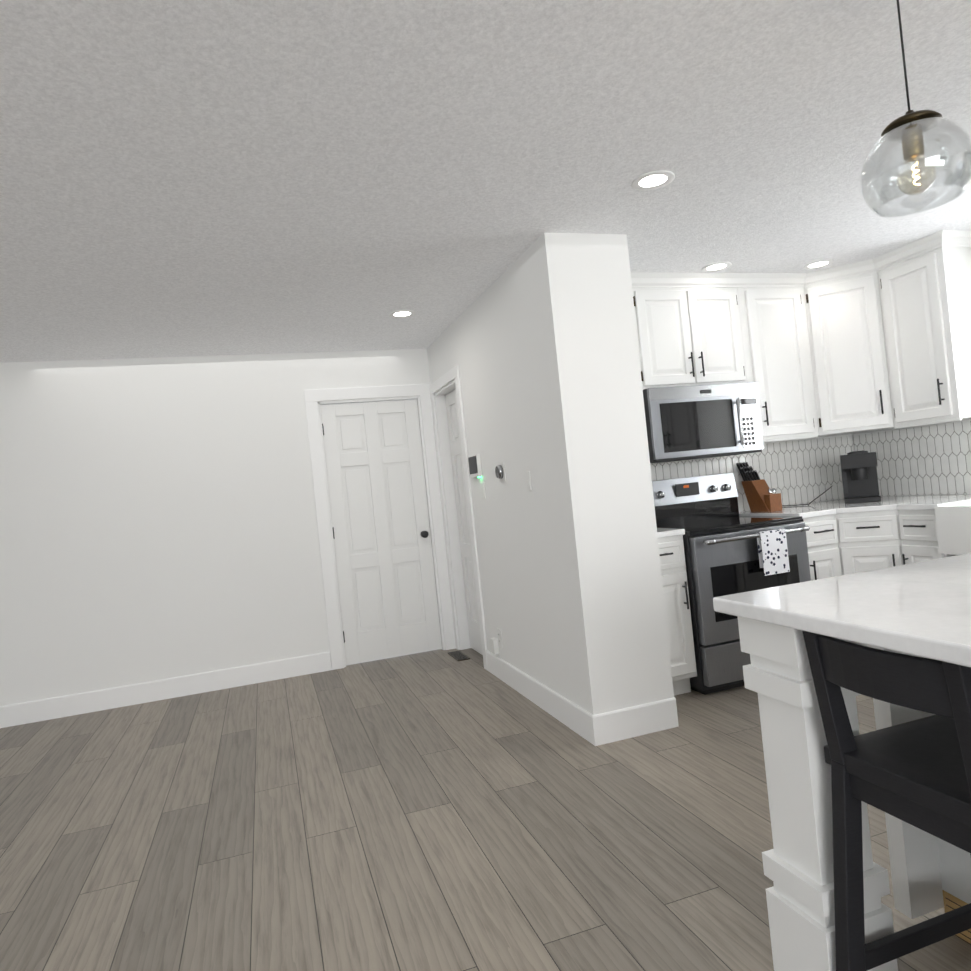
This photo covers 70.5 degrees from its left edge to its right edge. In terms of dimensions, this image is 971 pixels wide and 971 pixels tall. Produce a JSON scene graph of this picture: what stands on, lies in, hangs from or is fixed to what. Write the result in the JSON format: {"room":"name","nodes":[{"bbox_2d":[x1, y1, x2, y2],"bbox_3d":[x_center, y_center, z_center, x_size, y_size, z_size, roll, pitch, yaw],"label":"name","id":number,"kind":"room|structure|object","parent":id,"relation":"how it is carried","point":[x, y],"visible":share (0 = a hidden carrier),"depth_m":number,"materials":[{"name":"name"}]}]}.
{"room":"kitchen","nodes":[
{"label":"kitchen","id":0,"kind":"room"},
{"bbox_2d":[0,349,443,705],"bbox_3d":[-1.872,0.253,5.092,3.420,2.420,0.120,-6,0,-18],"label":"wall","id":1,"kind":"structure","parent":0,"point":[158,519],"depth_m":4.88,"materials":[{"name":"white paint"}]},
{"bbox_2d":[0,651,331,727],"bbox_3d":[-2.264,1.437,4.849,2.305,0.140,0.013,-6,0,-18],"label":"baseboard","id":2,"kind":"structure","parent":1,"relation":"attached to","point":[139,693],"depth_m":4.83,"materials":[{"name":"white paint"}]},
{"bbox_2d":[304,384,455,669],"bbox_3d":[-0.824,0.292,5.423,0.986,2.133,0.136,-6,0,-18],"label":"door frame","id":3,"kind":"structure","parent":1,"relation":"attached to","point":[420,393],"depth_m":5.32,"materials":[{"name":"white paint"}]},
{"bbox_2d":[320,399,441,664],"bbox_3d":[-0.812,0.345,5.376,0.776,2.010,0.099,-6,0,-18],"label":"door","id":4,"kind":"structure","parent":1,"relation":"in","point":[381,531],"depth_m":5.39,"materials":[{"name":"white paint"}]},
{"bbox_2d":[427,299,514,666],"bbox_3d":[-0.081,0.070,4.898,0.120,2.420,1.370,-6,0,-18],"label":"wall","id":5,"kind":"structure","parent":0,"point":[458,341],"depth_m":4.49,"materials":[{"name":"white paint"}]},
{"bbox_2d":[429,365,487,670],"bbox_3d":[-0.157,0.231,5.151,0.136,2.118,0.826,-6,0,-18],"label":"door frame","id":6,"kind":"structure","parent":5,"relation":"attached to","point":[450,521],"depth_m":5.44,"materials":[{"name":"white paint"}]},
{"bbox_2d":[445,389,482,654],"bbox_3d":[-0.138,0.275,5.156,0.099,2.010,0.630,-6,0,-18],"label":"closet door","id":7,"kind":"structure","parent":5,"relation":"in","point":[463,521],"depth_m":5.32,"materials":[{"name":"white paint"}]},
{"bbox_2d":[468,454,481,477],"bbox_3d":[-0.070,-0.124,4.567,0.028,0.154,0.196,-6,0,-18],"label":"panel","id":8,"kind":"object","parent":5,"relation":"attached to","point":[475,467],"visible":1,"depth_m":4.51,"materials":[{"name":"white plastic"}]},
{"bbox_2d":[481,482,485,498],"bbox_3d":[-0.016,0.035,4.478,0.010,0.110,0.070,-6,0,-18],"label":"switch plate","id":9,"kind":"object","parent":5,"relation":"attached to","point":[483,492],"visible":1,"depth_m":4.46,"materials":[{"name":"white plastic"}]},
{"bbox_2d":[490,637,498,654],"bbox_3d":[0.061,1.054,4.512,0.034,0.100,0.060,-6,0,-18],"label":"outlet","id":10,"kind":"object","parent":5,"relation":"attached to","point":[494,646],"visible":1,"depth_m":4.49,"materials":[{"name":"white plastic"}]},
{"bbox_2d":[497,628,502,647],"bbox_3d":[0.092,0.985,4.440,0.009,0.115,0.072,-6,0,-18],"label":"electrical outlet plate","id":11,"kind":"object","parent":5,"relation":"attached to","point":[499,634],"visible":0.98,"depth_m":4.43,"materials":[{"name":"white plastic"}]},
{"bbox_2d":[486,650,603,745],"bbox_3d":[0.263,1.176,3.971,0.013,0.140,1.603,-6,0,-18],"label":"baseboard","id":12,"kind":"structure","parent":5,"relation":"attached to","point":[567,712],"depth_m":3.69,"materials":[{"name":"white paint"}]},
{"bbox_2d":[0,648,970,970],"bbox_3d":[-0.459,1.332,0.617,9.500,0.060,10.600,-6,0,-18],"label":"floor","id":13,"kind":"structure","parent":0,"point":[438,810],"depth_m":2.56,"materials":[{"name":"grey wood"}]},
{"bbox_2d":[448,651,469,660],"bbox_3d":[-0.205,1.297,5.237,0.095,0.006,0.300,-6,0,-18],"label":"floor vent","id":14,"kind":"object","parent":13,"relation":"in","point":[458,656],"visible":0.98,"depth_m":5.22,"materials":[{"name":"grey metal"}]},
{"bbox_2d":[478,233,673,714],"bbox_3d":[0.444,0.011,3.798,0.440,2.420,1.050,-6,0,-18],"label":"wall block","id":15,"kind":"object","parent":13,"relation":"on","point":[578,521],"visible":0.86,"depth_m":3.34,"materials":[{"name":"white paint"}]},
{"bbox_2d":[495,461,505,481],"bbox_3d":[0.084,-0.082,4.110,0.029,0.116,0.116,-6,0,-18],"label":"thermostat","id":16,"kind":"object","parent":15,"relation":"attached to","point":[500,471],"visible":1,"depth_m":4.08,"materials":[{"name":"silver plastic"}]},
{"bbox_2d":[526,471,531,490],"bbox_3d":[0.232,-0.023,3.709,0.010,0.105,0.045,-6,0,-18],"label":"switch plate","id":17,"kind":"object","parent":15,"relation":"attached to","point":[528,480],"visible":1,"depth_m":3.69,"materials":[{"name":"white plastic"}]},
{"bbox_2d":[588,697,678,743],"bbox_3d":[0.724,1.126,3.286,0.440,0.140,0.013,-6,0,-18],"label":"baseboard","id":18,"kind":"structure","parent":13,"relation":"on","point":[622,724],"depth_m":3.28,"materials":[{"name":"white paint"}]},
{"bbox_2d":[658,535,696,695],"bbox_3d":[0.872,0.739,4.003,0.354,0.888,0.626,-6,0,-18],"label":"base cabinet","id":19,"kind":"object","parent":13,"relation":"on","point":[671,549],"depth_m":3.74,"materials":[{"name":"white paint"}]},
{"bbox_2d":[657,528,684,537],"bbox_3d":[0.826,0.281,4.002,0.355,0.032,0.633,-6,0,-18],"label":"countertop","id":20,"kind":"structure","parent":19,"relation":"on","point":[661,532],"depth_m":3.74,"materials":[{"name":"white stone"}]},
{"bbox_2d":[652,473,810,694],"bbox_3d":[1.416,0.532,4.105,0.764,1.190,0.730,-6,0,-18],"label":"range","id":21,"kind":"object","parent":13,"relation":"on","point":[720,536],"visible":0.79,"depth_m":3.80,"materials":[{"name":"grey metal"}]},
{"bbox_2d":[756,529,789,575],"bbox_3d":[1.590,0.368,3.799,0.170,0.238,0.033,-6,0,-18],"label":"towel","id":22,"kind":"object","parent":21,"relation":"hanging from","point":[773,552],"visible":0.88,"depth_m":3.79,"materials":[{"name":"white fabric"}]},
{"bbox_2d":[803,514,841,580],"bbox_3d":[1.909,0.636,4.345,0.284,0.888,0.626,-6,0,-18],"label":"base cabinet","id":23,"kind":"object","parent":13,"relation":"on","point":[823,548],"depth_m":4.06,"materials":[{"name":"white paint"}]},
{"bbox_2d":[737,616,970,970],"bbox_3d":[1.457,0.664,0.745,0.930,0.883,2.291,-6,0,-18],"label":"kitchen island","id":24,"kind":"object","parent":13,"relation":"on","point":[930,873],"visible":0.5,"depth_m":1.60,"materials":[{"name":"white paint"}]},
{"bbox_2d":[713,553,970,666],"bbox_3d":[1.406,0.207,0.746,1.000,0.036,2.370,-6,0,-18],"label":"island countertop","id":25,"kind":"structure","parent":24,"relation":"on","point":[922,609],"depth_m":1.47,"materials":[{"name":"white stone"}]},
{"bbox_2d":[835,510,902,646],"bbox_3d":[2.473,0.579,4.416,0.840,0.887,0.843,-6,0,-18],"label":"base cabinet","id":26,"kind":"object","parent":13,"relation":"on","point":[868,541],"visible":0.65,"depth_m":4.03,"materials":[{"name":"white paint"}]},
{"bbox_2d":[739,503,896,517],"bbox_3d":[2.235,0.140,4.351,0.999,0.032,0.854,-6,0,-18],"label":"countertop","id":27,"kind":"structure","parent":26,"relation":"on","point":[887,503],"depth_m":4.10,"materials":[{"name":"white stone"}]},
{"bbox_2d":[736,462,781,511],"bbox_3d":[1.781,0.004,4.488,0.105,0.330,0.294,-6,0,-18],"label":"knife block","id":28,"kind":"object","parent":27,"relation":"on","point":[760,496],"visible":1,"depth_m":4.46,"materials":[{"name":"brown wood"}]},
{"bbox_2d":[802,631,970,970],"bbox_3d":[1.005,0.717,1.385,0.494,0.876,0.400,-6,0,-18],"label":"bar stool","id":29,"kind":"object","parent":13,"relation":"on","point":[916,773],"visible":0.85,"depth_m":1.43,"materials":[{"name":"black wood"}]},
{"bbox_2d":[899,510,942,564],"bbox_3d":[2.745,0.549,3.926,0.626,0.888,0.266,-6,0,-18],"label":"base cabinet","id":30,"kind":"object","parent":13,"relation":"on","point":[918,533],"depth_m":3.84,"materials":[{"name":"white paint"}]},
{"bbox_2d":[806,494,970,509],"bbox_3d":[3.008,0.054,2.963,0.636,0.032,3.976,-6,0,-18],"label":"countertop","id":31,"kind":"structure","parent":30,"relation":"on","point":[909,502],"depth_m":4.04,"materials":[{"name":"white stone"}]},
{"bbox_2d":[840,450,880,503],"bbox_3d":[2.429,-0.061,4.463,0.200,0.328,0.290,-6,0,27],"label":"coffee maker","id":32,"kind":"object","parent":31,"relation":"on","point":[859,476],"visible":1,"depth_m":4.38,"materials":[{"name":"black plastic"}]},
{"bbox_2d":[782,486,831,505],"bbox_3d":[2.165,0.071,4.629,0.205,0.115,0.253,-6,0,-18],"label":"cord","id":33,"kind":"object","parent":32,"relation":"attached to","point":[810,502],"visible":1,"depth_m":4.62,"materials":[{"name":"black plastic"}]},
{"bbox_2d":[934,502,970,554],"bbox_3d":[2.813,0.199,3.346,0.538,0.253,0.896,-6,0,-18],"label":"farmhouse sink","id":34,"kind":"object","parent":31,"relation":"in","point":[953,525],"visible":1,"depth_m":3.60,"materials":[{"name":"white ceramic"}]},
{"bbox_2d":[943,554,956,557],"bbox_3d":[2.874,0.662,3.348,0.489,0.630,0.899,-6,0,-18],"label":"base cabinet","id":35,"kind":"object","parent":13,"relation":"on","point":[944,555],"depth_m":3.72,"materials":[{"name":"white paint"}]},
{"bbox_2d":[0,0,970,362],"bbox_3d":[-0.710,-1.135,0.630,9.500,0.060,10.600,-6,0,-18],"label":"ceiling","id":36,"kind":"structure","parent":0,"point":[182,178],"depth_m":2.38,"materials":[{"name":"white paint"}]},
{"bbox_2d":[389,310,414,317],"bbox_3d":[-0.535,-1.099,4.411,0.172,0.006,0.172,-6,0,-18],"label":"recessed light","id":37,"kind":"object","parent":36,"relation":"in","point":[403,313],"visible":0.98,"depth_m":4.41,"materials":[{"name":"white paint"}]},
{"bbox_2d":[631,170,674,190],"bbox_3d":[0.677,-1.231,2.779,0.172,0.006,0.172,-6,0,-18],"label":"recessed light","id":38,"kind":"object","parent":36,"relation":"in","point":[647,181],"visible":1,"depth_m":2.77,"materials":[{"name":"white paint"}]},
{"bbox_2d":[701,262,731,271],"bbox_3d":[1.370,-1.294,4.077,0.172,0.006,0.172,-6,0,-18],"label":"recessed light","id":39,"kind":"object","parent":36,"relation":"in","point":[713,267],"visible":1,"depth_m":4.07,"materials":[{"name":"white paint"}]},
{"bbox_2d":[803,259,833,269],"bbox_3d":[2.054,-1.363,4.243,0.172,0.006,0.172,-6,0,-18],"label":"recessed light","id":40,"kind":"object","parent":36,"relation":"in","point":[817,264],"visible":1,"depth_m":4.24,"materials":[{"name":"white paint"}]},
{"bbox_2d":[860,0,970,217],"bbox_3d":[0.994,-0.969,1.625,0.230,0.604,0.230,-6,0,-18],"label":"pendant light","id":41,"kind":"object","parent":36,"relation":"hanging from","point":[909,128],"visible":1,"depth_m":1.61,"materials":[{"name":"clear glass"}]},
{"bbox_2d":[650,434,853,511],"bbox_3d":[1.577,-0.100,4.660,2.260,2.420,0.120,-6,0,-18],"label":"wall","id":42,"kind":"structure","parent":0,"point":[787,441],"depth_m":4.81,"materials":[{"name":"white paint"}]},
{"bbox_2d":[631,274,642,388],"bbox_3d":[0.681,-0.702,4.151,0.356,1.044,0.331,-6,0,-18],"label":"upper cabinet","id":43,"kind":"object","parent":42,"relation":"attached to","point":[632,275],"depth_m":4.07,"materials":[{"name":"white paint"}]},
{"bbox_2d":[631,272,750,389],"bbox_3d":[1.196,-0.934,4.328,0.770,0.684,0.331,-6,0,-18],"label":"upper cabinet","id":44,"kind":"object","parent":42,"relation":"attached to","point":[693,326],"depth_m":4.17,"materials":[{"name":"white paint"}]},
{"bbox_2d":[643,382,763,462],"bbox_3d":[1.271,-0.380,4.269,0.764,0.430,0.447,-6,0,-18],"label":"microwave","id":45,"kind":"object","parent":44,"relation":"attached to","point":[699,421],"visible":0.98,"depth_m":4.08,"materials":[{"name":"grey metal"}]},
{"bbox_2d":[650,436,853,511],"bbox_3d":[1.587,-0.032,4.593,2.220,0.440,0.006,-6,0,-18],"label":"tile backsplash","id":46,"kind":"structure","parent":42,"relation":"attached to","point":[801,471],"depth_m":4.76,"materials":[{"name":"white tile"}]},
{"bbox_2d":[733,472,739,488],"bbox_3d":[1.669,-0.029,4.611,0.072,0.115,0.009,-6,0,-18],"label":"electrical outlet plate","id":47,"kind":"object","parent":46,"relation":"attached to","point":[736,477],"visible":0.46,"depth_m":4.62,"materials":[{"name":"white plastic"}]},
{"bbox_2d":[743,273,822,441],"bbox_3d":[1.824,-0.816,4.528,0.518,1.044,0.331,-6,0,-18],"label":"upper cabinet","id":48,"kind":"object","parent":42,"relation":"attached to","point":[778,324],"depth_m":4.38,"materials":[{"name":"white paint"}]},
{"bbox_2d":[803,258,911,438],"bbox_3d":[2.400,-0.874,4.572,0.607,1.044,0.607,-6,0,-18],"label":"upper cabinet","id":49,"kind":"object","parent":42,"relation":"attached to","point":[882,342],"depth_m":4.36,"materials":[{"name":"white paint"}]},
{"bbox_2d":[853,418,970,495],"bbox_3d":[4.021,-0.367,1.046,0.160,2.420,8.520,-6,0,-18],"label":"wall","id":50,"kind":"structure","parent":0,"point":[969,419],"depth_m":4.53,"materials":[{"name":"white paint"}]},
{"bbox_2d":[854,421,970,495],"bbox_3d":[3.228,-0.737,3.064,0.009,1.497,3.978,-6,0,-18],"label":"tile backsplash","id":51,"kind":"structure","parent":50,"relation":"attached to","point":[931,460],"depth_m":4.44,"materials":[{"name":"white tile"}]},
{"bbox_2d":[875,230,970,428],"bbox_3d":[2.691,-0.906,4.122,0.331,1.044,0.429,-6,0,-18],"label":"upper cabinet","id":52,"kind":"object","parent":50,"relation":"attached to","point":[923,285],"depth_m":3.98,"materials":[{"name":"white paint"}]}
]}

